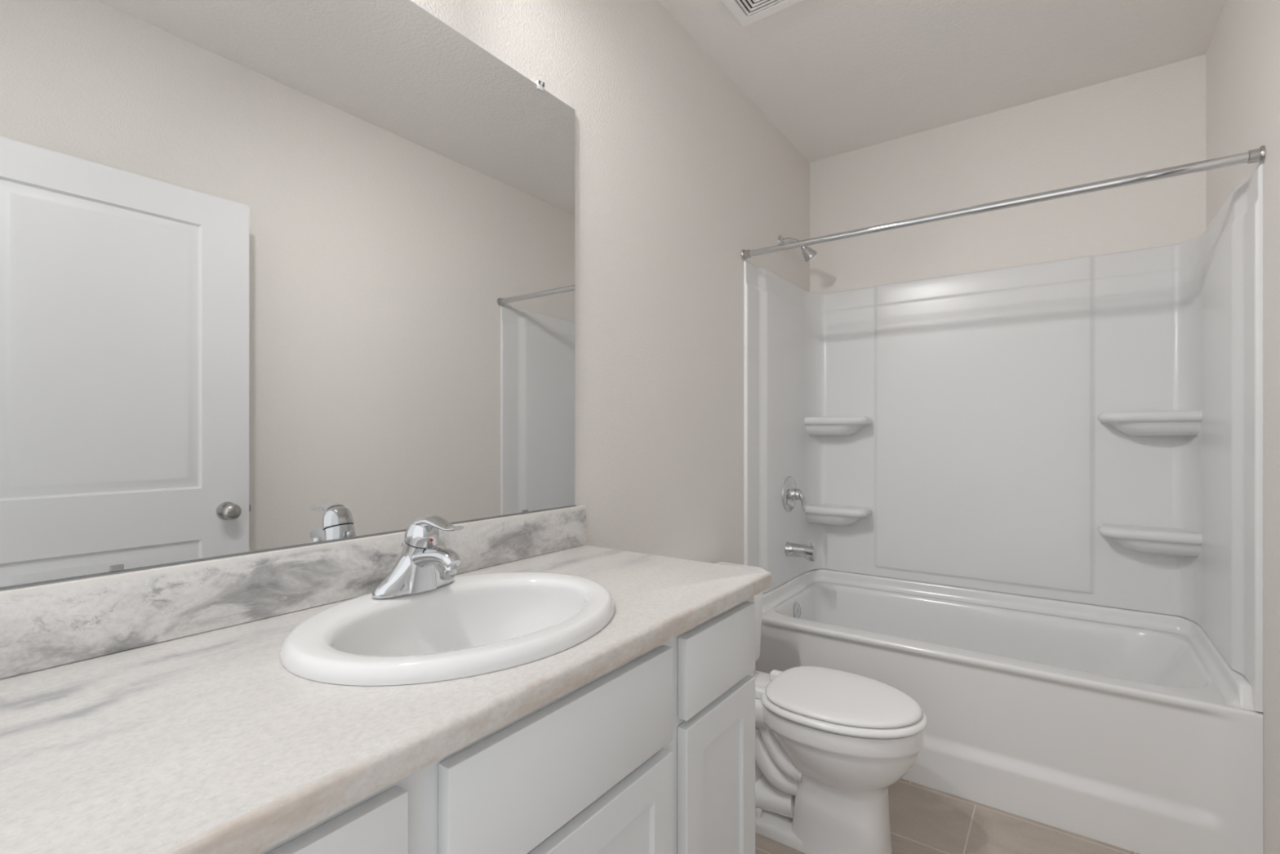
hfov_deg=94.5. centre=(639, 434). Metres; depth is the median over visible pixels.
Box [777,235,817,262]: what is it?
shower
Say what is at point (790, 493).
shower valve
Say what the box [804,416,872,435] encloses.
corner shelf
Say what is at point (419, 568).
faucet
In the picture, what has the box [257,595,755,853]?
vanity cabinet
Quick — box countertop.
[0,505,772,853]
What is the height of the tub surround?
1.474 m
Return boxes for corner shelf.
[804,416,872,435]
[804,503,872,525]
[1097,410,1202,435]
[1097,523,1202,556]
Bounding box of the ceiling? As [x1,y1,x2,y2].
[657,0,1226,162]
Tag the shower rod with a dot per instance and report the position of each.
(1257, 155)
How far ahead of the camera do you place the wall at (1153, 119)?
2.57 m
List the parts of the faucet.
lever handle, spout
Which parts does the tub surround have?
panel, panel, panel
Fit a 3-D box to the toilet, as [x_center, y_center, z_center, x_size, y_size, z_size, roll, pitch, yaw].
[0.481,0.853,1.860,0.769,0.742,0.464,0,0,36]
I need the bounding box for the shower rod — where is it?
[741,145,1266,260]
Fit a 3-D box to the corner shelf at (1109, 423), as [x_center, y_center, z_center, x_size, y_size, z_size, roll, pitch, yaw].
[1.930,-0.042,2.253,0.293,0.091,0.147,0,0,36]
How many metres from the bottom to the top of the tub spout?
0.085 m
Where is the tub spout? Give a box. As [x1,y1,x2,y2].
[784,542,816,561]
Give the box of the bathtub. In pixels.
[754,568,1263,853]
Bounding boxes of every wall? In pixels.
[410,0,809,564]
[809,54,1205,293]
[1205,0,1279,853]
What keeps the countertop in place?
on the vanity cabinet
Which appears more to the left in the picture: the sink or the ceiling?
the sink
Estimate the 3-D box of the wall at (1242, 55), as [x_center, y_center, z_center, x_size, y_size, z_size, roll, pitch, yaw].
[1.255,-0.104,0.918,0.100,2.658,3.355,0,0,36]
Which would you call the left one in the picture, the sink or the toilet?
the sink
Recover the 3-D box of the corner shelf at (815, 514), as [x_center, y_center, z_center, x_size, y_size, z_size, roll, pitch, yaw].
[0.981,0.403,2.933,0.293,0.091,0.147,0,0,36]
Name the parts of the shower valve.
lever handle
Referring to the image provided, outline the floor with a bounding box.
[755,777,1139,853]
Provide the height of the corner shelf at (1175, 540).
0.091 m
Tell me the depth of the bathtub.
1.95 m
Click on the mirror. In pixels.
(274, 274)
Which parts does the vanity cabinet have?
drawer, cabinet door, door panel, drawer, cabinet door, door panel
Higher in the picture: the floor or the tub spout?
the tub spout
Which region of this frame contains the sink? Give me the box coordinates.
[280,571,613,685]
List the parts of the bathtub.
overflow plate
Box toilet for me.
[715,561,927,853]
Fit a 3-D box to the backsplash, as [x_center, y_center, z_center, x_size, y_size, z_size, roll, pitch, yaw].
[-0.544,0.249,1.091,0.021,0.108,1.336,0,0,36]
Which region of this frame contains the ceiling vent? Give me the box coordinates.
[721,0,804,26]
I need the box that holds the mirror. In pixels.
[0,0,576,591]
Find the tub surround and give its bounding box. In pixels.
[743,163,1262,712]
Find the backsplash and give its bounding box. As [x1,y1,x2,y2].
[0,505,586,679]
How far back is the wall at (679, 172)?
1.95 m
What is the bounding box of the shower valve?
[782,475,805,511]
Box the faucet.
[371,515,463,598]
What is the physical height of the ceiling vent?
0.012 m

